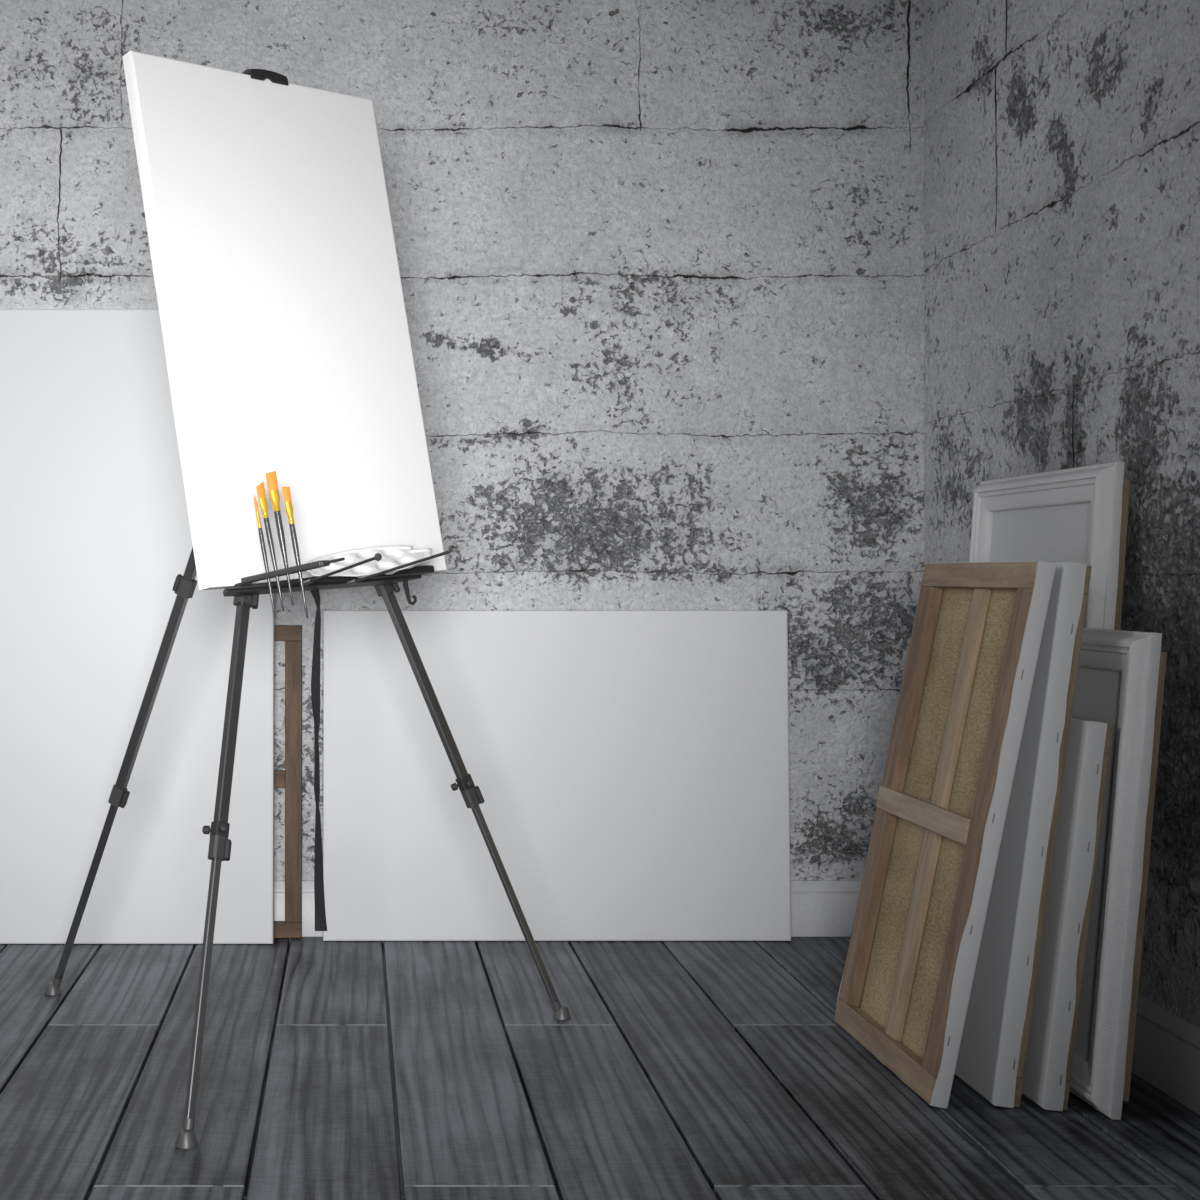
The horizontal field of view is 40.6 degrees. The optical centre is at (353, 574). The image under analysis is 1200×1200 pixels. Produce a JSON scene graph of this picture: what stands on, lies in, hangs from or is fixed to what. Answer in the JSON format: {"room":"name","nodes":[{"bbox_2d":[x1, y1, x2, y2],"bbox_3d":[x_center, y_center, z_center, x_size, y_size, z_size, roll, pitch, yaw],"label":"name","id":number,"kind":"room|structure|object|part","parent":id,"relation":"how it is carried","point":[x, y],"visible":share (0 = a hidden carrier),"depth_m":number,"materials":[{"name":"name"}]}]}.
{"room":"art studio","nodes":[
{"label":"art studio","id":0,"kind":"room"},
{"bbox_2d":[0,0,923,879],"bbox_3d":[-0.791,-0.785,3.608,4.417,3.230,0.150,0,0,0],"label":"wall","id":1,"kind":"structure","parent":0,"point":[661,262],"depth_m":3.53,"materials":[{"name":"concrete"}]},
{"bbox_2d":[274,880,861,936],"bbox_3d":[-0.867,0.739,3.526,4.267,0.122,0.015,0,0,0],"label":"baseboard","id":2,"kind":"structure","parent":1,"relation":"attached to","point":[819,908],"depth_m":3.52,"materials":[{"name":"white paint"}]},
{"bbox_2d":[0,937,1199,1199],"bbox_3d":[-0.791,0.825,1.042,4.417,0.050,5.283,0,0,0],"label":"floor","id":3,"kind":"structure","parent":0,"point":[330,1070],"depth_m":2.47,"materials":[{"name":"grey wood"}]},
{"bbox_2d":[0,309,274,943],"bbox_3d":[-0.700,0.108,3.483,1.050,1.384,0.089,0,0,0],"label":"canvas","id":4,"kind":"object","parent":3,"relation":"on","point":[96,539],"visible":0.66,"depth_m":3.46},
{"bbox_2d":[274,625,301,937],"bbox_3d":[-0.314,0.455,3.513,0.398,0.688,0.017,0,-2,0],"label":"frame","id":5,"kind":"object","parent":3,"relation":"on","point":[290,778],"visible":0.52,"depth_m":3.51,"materials":[{"name":"brown wood"}]},
{"bbox_3d":[-0.314,0.129,3.522,0.398,0.035,0.016,0,-2,0],"label":"rail","id":6,"kind":"part","parent":5,"relation":"part of","materials":[{"name":"brown wood"}]},
{"bbox_3d":[-0.314,0.781,3.503,0.398,0.035,0.016,0,-2,0],"label":"rail","id":7,"kind":"part","parent":5,"relation":"part of","materials":[{"name":"brown wood"}]},
{"bbox_2d":[44,69,570,1149],"bbox_3d":[-0.100,-0.026,2.632,0.982,1.652,0.840,0,0,0],"label":"easel","id":8,"kind":"object","parent":3,"relation":"on","point":[246,594],"visible":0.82,"depth_m":2.66,"materials":[{"name":"grey metal"}]},
{"bbox_3d":[-0.424,0.415,2.943,0.017,0.032,0.024,0,0,4],"label":"clamp lever","id":9,"kind":"part","parent":8,"relation":"part of","materials":[{"name":"black paint"}]},
{"bbox_3d":[-0.291,-0.010,2.847,0.370,0.842,0.018,0,0,34],"label":"leg","id":10,"kind":"part","parent":8,"relation":"part of","materials":[{"name":"black metal"}]},
{"bbox_3d":[-0.317,0.014,2.850,0.017,0.031,0.023,0,0,0],"label":"collar lever","id":11,"kind":"part","parent":8,"relation":"part of","materials":[{"name":"black paint"}]},
{"bbox_3d":[-0.190,0.413,2.387,0.012,0.033,0.028,0,0,0],"label":"clamp lever","id":12,"kind":"part","parent":8,"relation":"part of","materials":[{"name":"black paint"}]},
{"bbox_3d":[-0.172,-0.009,2.564,0.022,0.845,0.374,0,0,11],"label":"leg","id":13,"kind":"part","parent":8,"relation":"part of","materials":[{"name":"black metal"}]},
{"bbox_3d":[-0.170,0.014,2.440,0.007,0.013,0.040,0,0,-39],"label":"holder stem","id":14,"kind":"part","parent":8,"relation":"part of","materials":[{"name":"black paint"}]},
{"bbox_3d":[-0.158,0.037,2.541,0.013,0.035,0.028,0,0,0],"label":"collar lever","id":15,"kind":"part","parent":8,"relation":"part of","materials":[{"name":"black paint"}]},
{"bbox_2d":[254,495,275,616],"bbox_3d":[-0.135,-0.029,2.400,0.037,0.184,0.007,0,0,25],"label":"paintbrush","id":16,"kind":"object","parent":8,"relation":"attached to","point":[261,536],"visible":1,"depth_m":2.40,"materials":[{"name":"gold metal"}]},
{"bbox_3d":[-0.131,-0.006,2.398,0.007,0.140,0.007,-9,-5,-11],"label":"handle","id":17,"kind":"part","parent":16,"relation":"part of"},
{"bbox_2d":[256,482,283,611],"bbox_3d":[-0.125,-0.043,2.387,0.045,0.196,0.010,0,0,24],"label":"paintbrush","id":18,"kind":"object","parent":8,"relation":"attached to","point":[260,488],"visible":1,"depth_m":2.38,"materials":[{"name":"gold metal"}]},
{"bbox_3d":[-0.119,-0.017,2.384,0.008,0.147,0.009,-9,-5,-20],"label":"handle","id":19,"kind":"part","parent":18,"relation":"part of","materials":[{"name":"black wood"}]},
{"bbox_2d":[265,471,293,605],"bbox_3d":[-0.110,-0.055,2.370,0.045,0.202,0.012,0,0,23],"label":"paintbrush","id":20,"kind":"object","parent":8,"relation":"attached to","point":[271,477],"visible":1,"depth_m":2.37,"materials":[{"name":"gold metal"}]},
{"bbox_3d":[-0.103,-0.026,2.366,0.010,0.147,0.010,-9,-4,-11],"label":"handle","id":21,"kind":"part","parent":20,"relation":"part of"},
{"bbox_2d":[122,51,446,589],"bbox_3d":[-0.102,-0.414,2.643,0.565,0.874,0.168,0,0,-42],"label":"canvas","id":22,"kind":"object","parent":8,"relation":"on","point":[282,311],"visible":0.84,"depth_m":2.61,"materials":[{"name":"white fabric"}]},
{"bbox_2d":[282,487,307,618],"bbox_3d":[-0.086,-0.034,2.349,0.042,0.195,0.009,0,0,27],"label":"paintbrush","id":23,"kind":"object","parent":8,"relation":"attached to","point":[286,490],"visible":1,"depth_m":2.35,"materials":[{"name":"gold metal"}]},
{"bbox_3d":[-0.081,-0.008,2.346,0.009,0.146,0.009,-8,-5,-17],"label":"handle","id":24,"kind":"part","parent":23,"relation":"part of","materials":[{"name":"black wood"}]},
{"bbox_3d":[-0.021,-0.007,2.393,0.005,0.044,0.169,0,0,-42],"label":"arm","id":25,"kind":"part","parent":8,"relation":"part of","materials":[{"name":"black paint"}]},
{"bbox_2d":[305,546,431,577],"bbox_3d":[0.025,-0.022,2.566,0.263,0.054,0.083,0,0,-35],"label":"palette","id":26,"kind":"object","parent":8,"relation":"on","point":[392,556],"visible":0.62,"depth_m":2.58,"materials":[{"name":"white plastic"}]},
{"bbox_3d":[0.071,0.015,2.787,0.020,0.032,0.022,0,0,0],"label":"collar lever","id":27,"kind":"part","parent":8,"relation":"part of","materials":[{"name":"black paint"}]},
{"bbox_3d":[0.066,-0.011,2.440,0.197,0.054,0.005,0,0,38],"label":"arm","id":28,"kind":"part","parent":8,"relation":"part of","materials":[{"name":"black paint"}]},
{"bbox_3d":[0.038,-0.017,2.787,0.367,0.829,0.020,0,0,-13],"label":"leg","id":29,"kind":"part","parent":8,"relation":"part of","materials":[{"name":"black metal"}]},
{"bbox_3d":[0.222,0.390,2.826,0.018,0.030,0.022,0,0,0],"label":"clamp lever","id":30,"kind":"part","parent":8,"relation":"part of","materials":[{"name":"black paint"}]},
{"bbox_2d":[323,610,790,940],"bbox_3d":[0.443,0.439,3.498,1.022,0.722,0.063,0,0,0],"label":"canvas","id":31,"kind":"object","parent":3,"relation":"on","point":[630,768],"visible":0.94,"depth_m":3.48},
{"bbox_2d":[834,561,1055,1107],"bbox_3d":[0.954,0.389,2.609,0.194,0.821,0.453,0,0,-1],"label":"canvas","id":32,"kind":"object","parent":3,"relation":"on","point":[946,785],"visible":1,"depth_m":2.58,"materials":[{"name":"fabric"}]},
{"bbox_3d":[0.873,0.775,2.608,0.024,0.041,0.450,11,0,-1],"label":"rail","id":33,"kind":"part","parent":32,"relation":"part of","materials":[{"name":"brown wood"}]},
{"bbox_3d":[1.029,0.002,2.610,0.024,0.041,0.450,11,0,-1],"label":"rail","id":34,"kind":"part","parent":32,"relation":"part of","materials":[{"name":"brown wood"}]},
{"bbox_2d":[954,562,1091,1107],"bbox_3d":[1.028,0.389,2.597,0.151,0.819,0.431,0,0,-1],"label":"canvas","id":35,"kind":"object","parent":3,"relation":"on","point":[991,1060],"visible":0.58,"depth_m":2.38,"materials":[{"name":"fabric"}]},
{"bbox_3d":[0.981,0.775,2.597,0.035,0.044,0.428,8,0,-1],"label":"rail","id":36,"kind":"part","parent":35,"relation":"part of","materials":[{"name":"brown wood"}]},
{"bbox_3d":[1.083,0.006,2.599,0.035,0.044,0.428,8,0,-1],"label":"rail","id":37,"kind":"part","parent":35,"relation":"part of","materials":[{"name":"brown wood"}]},
{"bbox_2d":[969,461,1129,629],"bbox_3d":[1.196,0.308,2.833,0.109,0.982,0.545,0,0,0],"label":"frame","id":38,"kind":"object","parent":3,"relation":"on","point":[1078,514],"visible":0.26,"depth_m":2.72,"materials":[{"name":"wood"}]},
{"bbox_3d":[1.190,0.307,3.074,0.037,0.983,0.062,4,0,0],"label":"moulding","id":39,"kind":"part","parent":38,"relation":"part of","materials":[{"name":"white wood"}]},
{"bbox_3d":[1.198,0.308,2.833,0.004,0.883,0.445,4,0,0],"label":"panel","id":40,"kind":"part","parent":38,"relation":"part of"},
{"bbox_3d":[1.221,-0.152,2.833,0.037,0.062,0.545,4,0,0],"label":"moulding","id":41,"kind":"part","parent":38,"relation":"part of","materials":[{"name":"white wood"}]},
{"bbox_3d":[1.192,0.307,2.591,0.037,0.983,0.062,4,0,0],"label":"moulding","id":42,"kind":"part","parent":38,"relation":"part of","materials":[{"name":"white wood"}]},
{"bbox_2d":[1022,717,1112,1110],"bbox_3d":[1.071,0.509,2.569,0.108,0.581,0.401,0,0,-2],"label":"canvas","id":43,"kind":"object","parent":3,"relation":"on","point":[1052,1035],"visible":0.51,"depth_m":2.37,"materials":[{"name":"fabric"}]},
{"bbox_3d":[1.042,0.775,2.568,0.031,0.044,0.398,7,0,-2],"label":"rail","id":44,"kind":"part","parent":43,"relation":"part of","materials":[{"name":"brown wood"}]},
{"bbox_3d":[1.107,0.243,2.571,0.031,0.044,0.398,7,0,-2],"label":"rail","id":45,"kind":"part","parent":43,"relation":"part of","materials":[{"name":"brown wood"}]},
{"bbox_2d":[1070,628,1166,1119],"bbox_3d":[1.133,0.442,2.541,0.105,0.715,0.420,0,0,-3],"label":"frame","id":46,"kind":"object","parent":3,"relation":"on","point":[1120,681],"visible":0.48,"depth_m":2.34,"materials":[{"name":"wood"}]},
{"bbox_3d":[1.100,0.766,2.539,0.037,0.062,0.420,5,0,-2],"label":"moulding","id":47,"kind":"part","parent":46,"relation":"part of","materials":[{"name":"white wood"}]},
{"bbox_3d":[1.135,0.441,2.541,0.003,0.616,0.320,5,0,-2],"label":"panel","id":48,"kind":"part","parent":46,"relation":"part of","materials":[{"name":"fabric"}]},
{"bbox_3d":[1.157,0.115,2.542,0.036,0.062,0.420,5,0,-2],"label":"moulding","id":49,"kind":"part","parent":46,"relation":"part of","materials":[{"name":"white wood"}]},
{"bbox_2d":[924,0,1199,1027],"bbox_3d":[1.342,-0.785,0.967,0.150,3.230,5.133,0,0,0],"label":"wall","id":50,"kind":"structure","parent":0,"point":[1062,137],"depth_m":2.75,"materials":[{"name":"concrete"}]},
{"bbox_2d":[1132,995,1199,1114],"bbox_3d":[1.260,0.739,0.959,0.015,0.122,5.118,0,0,0],"label":"baseboard","id":51,"kind":"structure","parent":50,"relation":"attached to","point":[1166,1051],"depth_m":2.45,"materials":[{"name":"white paint"}]}
]}

